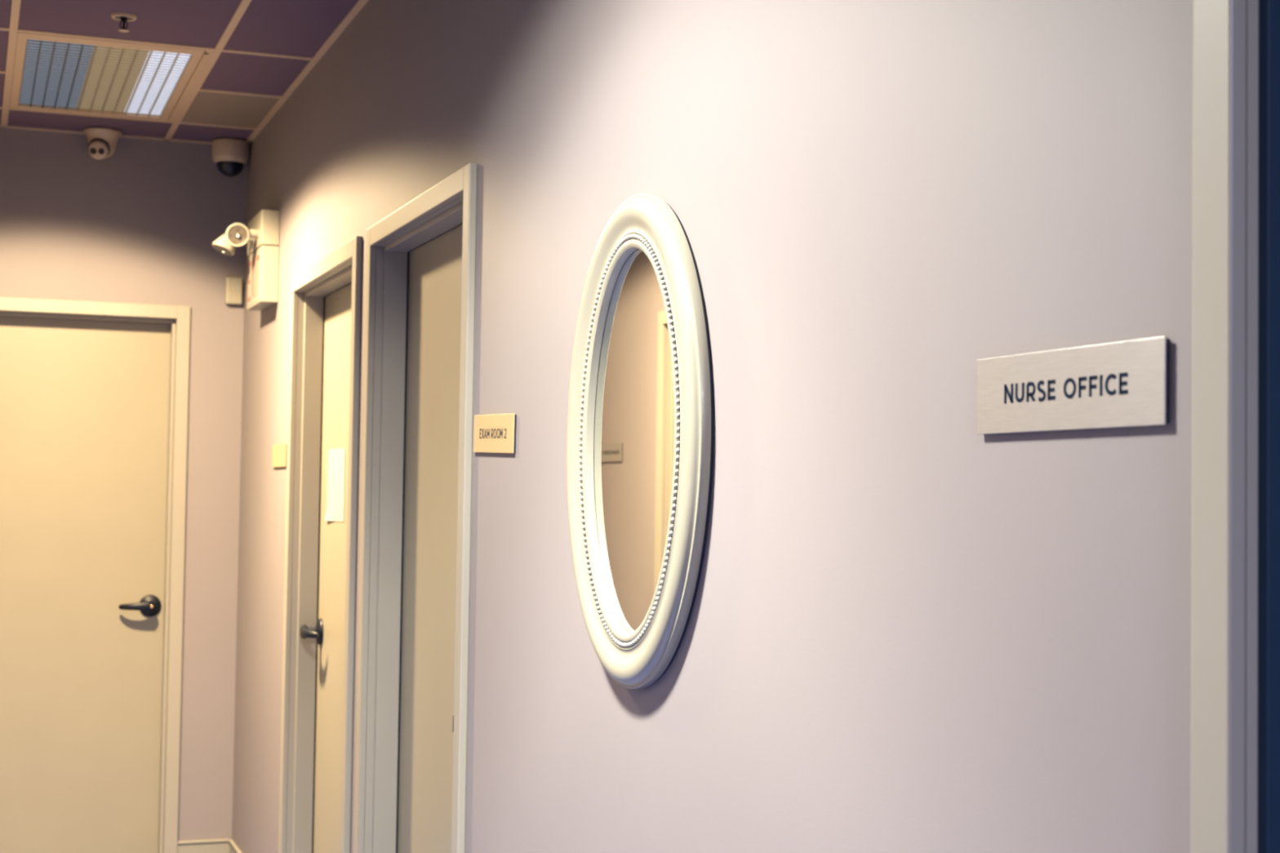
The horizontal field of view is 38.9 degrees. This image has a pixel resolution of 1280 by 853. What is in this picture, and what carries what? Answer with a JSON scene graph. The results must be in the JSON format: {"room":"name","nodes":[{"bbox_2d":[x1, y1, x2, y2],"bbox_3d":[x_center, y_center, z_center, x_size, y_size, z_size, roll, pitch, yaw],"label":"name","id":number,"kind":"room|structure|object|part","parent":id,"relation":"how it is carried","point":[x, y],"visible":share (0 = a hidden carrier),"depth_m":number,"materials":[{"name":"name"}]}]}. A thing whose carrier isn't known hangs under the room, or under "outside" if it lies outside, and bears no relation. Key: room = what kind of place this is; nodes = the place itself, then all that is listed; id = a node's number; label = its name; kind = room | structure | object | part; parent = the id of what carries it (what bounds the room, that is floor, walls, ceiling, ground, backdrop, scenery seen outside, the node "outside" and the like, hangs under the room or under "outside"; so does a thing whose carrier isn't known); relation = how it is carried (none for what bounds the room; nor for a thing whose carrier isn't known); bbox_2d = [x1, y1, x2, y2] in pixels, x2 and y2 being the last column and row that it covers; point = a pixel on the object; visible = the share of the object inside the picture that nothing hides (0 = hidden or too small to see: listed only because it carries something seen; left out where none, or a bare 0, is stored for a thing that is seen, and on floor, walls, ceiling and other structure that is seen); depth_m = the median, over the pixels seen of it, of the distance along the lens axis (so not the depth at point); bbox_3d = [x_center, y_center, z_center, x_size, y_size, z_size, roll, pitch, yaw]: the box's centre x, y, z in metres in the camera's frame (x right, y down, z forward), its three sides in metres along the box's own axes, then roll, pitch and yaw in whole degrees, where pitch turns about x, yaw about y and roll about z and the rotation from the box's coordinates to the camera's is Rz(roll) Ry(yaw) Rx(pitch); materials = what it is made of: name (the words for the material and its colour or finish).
{"room":"clinic corridor","nodes":[
{"label":"clinic corridor","id":0,"kind":"room"},
{"bbox_2d":[76,45,149,111],"bbox_3d":[-1.808,-1.188,6.191,0.170,0.010,1.063,2,-2,-20],"label":"diffuser","id":1,"kind":"object","parent":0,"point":[110,78],"depth_m":6.15,"materials":[{"name":"white plastic"}]},
{"bbox_2d":[0,127,247,841],"bbox_3d":[-2.340,0.254,7.056,1.800,2.900,0.140,2,-2,-20],"label":"wall","id":2,"kind":"structure","parent":0,"point":[139,224],"depth_m":7.18,"materials":[{"name":"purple paint"}]},
{"bbox_2d":[0,297,191,852],"bbox_3d":[-2.344,0.606,7.033,1.104,2.194,0.158,2,-2,-20],"label":"door","id":3,"kind":"structure","parent":2,"relation":"in","point":[94,396],"depth_m":7.12,"materials":[{"name":"beige paint"}]},
{"bbox_3d":[-1.980,0.709,7.137,0.143,0.046,0.037,1,-2,-15],"label":"lever","id":4,"kind":"part","parent":3,"relation":"part of","materials":[{"name":"brown metal"}]},
{"bbox_3d":[-1.939,0.712,7.182,0.087,0.087,0.052,2,-2,-20],"label":"handle","id":5,"kind":"part","parent":3,"relation":"part of","materials":[{"name":"brown metal"}]},
{"bbox_2d":[177,838,231,852],"bbox_3d":[-2.333,1.658,6.929,1.520,0.084,0.015,2,-2,-20],"label":"baseboard","id":6,"kind":"structure","parent":2,"relation":"attached to","point":[212,846],"depth_m":7.15,"materials":[{"name":"paint"}]},
{"bbox_2d":[225,276,242,305],"bbox_3d":[-1.626,-0.542,7.254,0.064,0.108,0.034,2,-2,-20],"label":"wall sensor","id":7,"kind":"object","parent":2,"relation":"attached to","point":[233,286],"visible":1,"depth_m":7.24,"materials":[{"name":"white plastic"}]},
{"bbox_2d":[115,16,133,20],"bbox_3d":[-1.516,-1.203,5.323,0.052,0.007,0.052,2,-2,-20],"label":"cup","id":8,"kind":"object","parent":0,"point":[117,18],"depth_m":5.32,"materials":[{"name":"metal"}]},
{"bbox_2d":[0,0,368,145],"bbox_3d":[-0.459,-1.347,2.096,1.720,0.070,10.764,2,-2,-20],"label":"ceiling","id":9,"kind":"structure","parent":0,"point":[264,50],"depth_m":5.62,"materials":[{"name":"tile"}]},
{"bbox_2d":[84,127,121,159],"bbox_3d":[-2.084,-1.086,7.023,0.140,0.118,0.140,2,-2,-20],"label":"security camera","id":10,"kind":"object","parent":9,"relation":"attached to","point":[102,142],"visible":1,"depth_m":6.97,"materials":[{"name":"beige plastic"}]},
{"bbox_2d":[8,31,213,122],"bbox_3d":[-1.826,-1.197,6.176,0.587,0.054,1.191,2,-2,-20],"label":"ceiling light fixture","id":11,"kind":"object","parent":9,"relation":"attached to","point":[52,73],"visible":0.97,"depth_m":6.13,"materials":[{"name":"white plastic"}]},
{"bbox_2d":[19,39,93,107],"bbox_3d":[-1.982,-1.193,6.127,0.200,0.010,1.063,2,-2,-20],"label":"diffuser","id":12,"kind":"object","parent":11,"relation":"attached to","point":[54,73],"depth_m":6.08,"materials":[{"name":"white plastic"}]},
{"bbox_2d":[124,50,191,115],"bbox_3d":[-1.668,-1.184,6.243,0.130,0.010,1.063,2,-2,-20],"label":"diffuser","id":13,"kind":"object","parent":11,"relation":"attached to","point":[158,78],"depth_m":6.20,"materials":[{"name":"white plastic"}]},
{"bbox_2d":[111,12,137,32],"bbox_3d":[-1.516,-1.184,5.322,0.074,0.046,0.074,2,-2,-20],"label":"sprinkler head","id":14,"kind":"object","parent":9,"relation":"hanging from","point":[123,17],"visible":1,"depth_m":5.32},
{"bbox_2d":[212,137,248,177],"bbox_3d":[-1.627,-1.062,7.195,0.144,0.140,0.144,2,-2,-20],"label":"dome camera","id":15,"kind":"object","parent":9,"relation":"attached to","point":[230,156],"visible":1,"depth_m":7.14,"materials":[{"name":"beige plastic"}]},
{"bbox_3d":[-1.497,-1.164,6.622,0.318,0.016,0.608,2,-2,-20],"label":"panel","id":16,"kind":"part","parent":9,"relation":"part of","materials":[{"name":"grey tile"}]},
{"bbox_2d":[231,0,1193,852],"bbox_3d":[0.298,0.109,2.329,0.140,2.900,10.564,2,-2,-20],"label":"wall","id":17,"kind":"structure","parent":0,"point":[910,628],"depth_m":2.33,"materials":[{"name":"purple paint"}]},
{"bbox_2d":[228,838,242,852],"bbox_3d":[0.205,1.514,2.247,0.015,0.084,10.564,2,-2,-20],"label":"baseboard","id":18,"kind":"structure","parent":17,"relation":"attached to","point":[233,848],"depth_m":7.08,"materials":[{"name":"paint"}]},
{"bbox_2d":[212,209,279,311],"bbox_3d":[-1.446,-0.605,6.596,0.211,0.330,0.340,2,-2,-20],"label":"emergency light","id":19,"kind":"object","parent":17,"relation":"attached to","point":[262,235],"visible":1,"depth_m":6.49,"materials":[{"name":"white plastic"}]},
{"bbox_3d":[-1.408,-0.539,6.608,0.002,0.176,0.310,2,-2,-20],"label":"sign panel","id":20,"kind":"part","parent":19,"relation":"part of","materials":[{"name":"white plastic"}]},
{"bbox_2d":[272,443,287,466],"bbox_3d":[-1.257,0.102,6.323,0.007,0.078,0.285,2,-2,-20],"label":"room sign","id":21,"kind":"object","parent":17,"relation":"attached to","point":[279,452],"visible":0.99,"depth_m":6.30,"materials":[{"name":"beige metal"}]},
{"bbox_2d":[278,235,362,852],"bbox_3d":[-0.929,0.576,5.585,0.158,2.184,1.104,2,-2,-20],"label":"door","id":22,"kind":"structure","parent":17,"relation":"in","point":[320,567],"depth_m":6.00,"materials":[{"name":"beige paint"}]},
{"bbox_3d":[-1.087,0.676,5.929,0.037,0.046,0.143,2,-2,-26],"label":"lever","id":23,"kind":"part","parent":22,"relation":"part of","materials":[{"name":"brown metal"}]},
{"bbox_3d":[-1.080,0.678,5.989,0.052,0.087,0.087,2,-2,-20],"label":"handle","id":24,"kind":"part","parent":22,"relation":"part of","materials":[{"name":"brown metal"}]},
{"bbox_2d":[324,448,345,521],"bbox_3d":[-0.980,0.188,5.819,0.008,0.232,0.280,2,-2,-20],"label":"paper notice","id":25,"kind":"object","parent":22,"relation":"attached to","point":[336,457],"visible":1,"depth_m":5.82,"materials":[{"name":"white paper"}]},
{"bbox_2d":[353,163,477,852],"bbox_3d":[-0.501,0.537,4.430,0.159,2.184,1.089,2,-2,-20],"label":"door","id":26,"kind":"structure","parent":17,"relation":"in","point":[416,491],"depth_m":4.73,"materials":[{"name":"beige paint"}]},
{"bbox_2d":[473,413,516,453],"bbox_3d":[-0.301,0.015,3.746,0.007,0.079,0.303,2,-1,-20],"label":"room sign","id":27,"kind":"object","parent":17,"relation":"attached to","point":[492,433],"visible":1,"depth_m":3.73,"materials":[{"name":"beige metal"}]},
{"bbox_2d":[566,193,714,688],"bbox_3d":[-0.014,0.022,2.929,0.034,0.797,0.620,2,-2,-20],"label":"oval mirror","id":28,"kind":"object","parent":17,"relation":"attached to","point":[640,428],"visible":1,"depth_m":2.90,"materials":[{"name":"white metal"}]},
{"bbox_3d":[-0.022,0.022,2.927,0.008,0.667,0.467,2,-2,-20],"label":"bead trim","id":29,"kind":"part","parent":28,"relation":"part of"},
{"bbox_2d":[977,336,1168,434],"bbox_3d":[0.421,-0.037,1.795,0.007,0.080,0.326,2,-2,-20],"label":"room sign","id":30,"kind":"object","parent":17,"relation":"attached to","point":[1122,384],"visible":1,"depth_m":1.77,"materials":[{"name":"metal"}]},
{"bbox_2d":[1191,0,1279,852],"bbox_3d":[0.736,0.426,1.095,0.158,2.184,1.071,2,-2,-20],"label":"door","id":31,"kind":"structure","parent":17,"relation":"in","point":[1235,632],"depth_m":1.55,"materials":[{"name":"blue paint"}]},
{"bbox_3d":[0.670,0.424,1.070,0.018,2.184,1.071,2,-2,-20],"label":"casing","id":32,"kind":"part","parent":31,"relation":"part of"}
]}

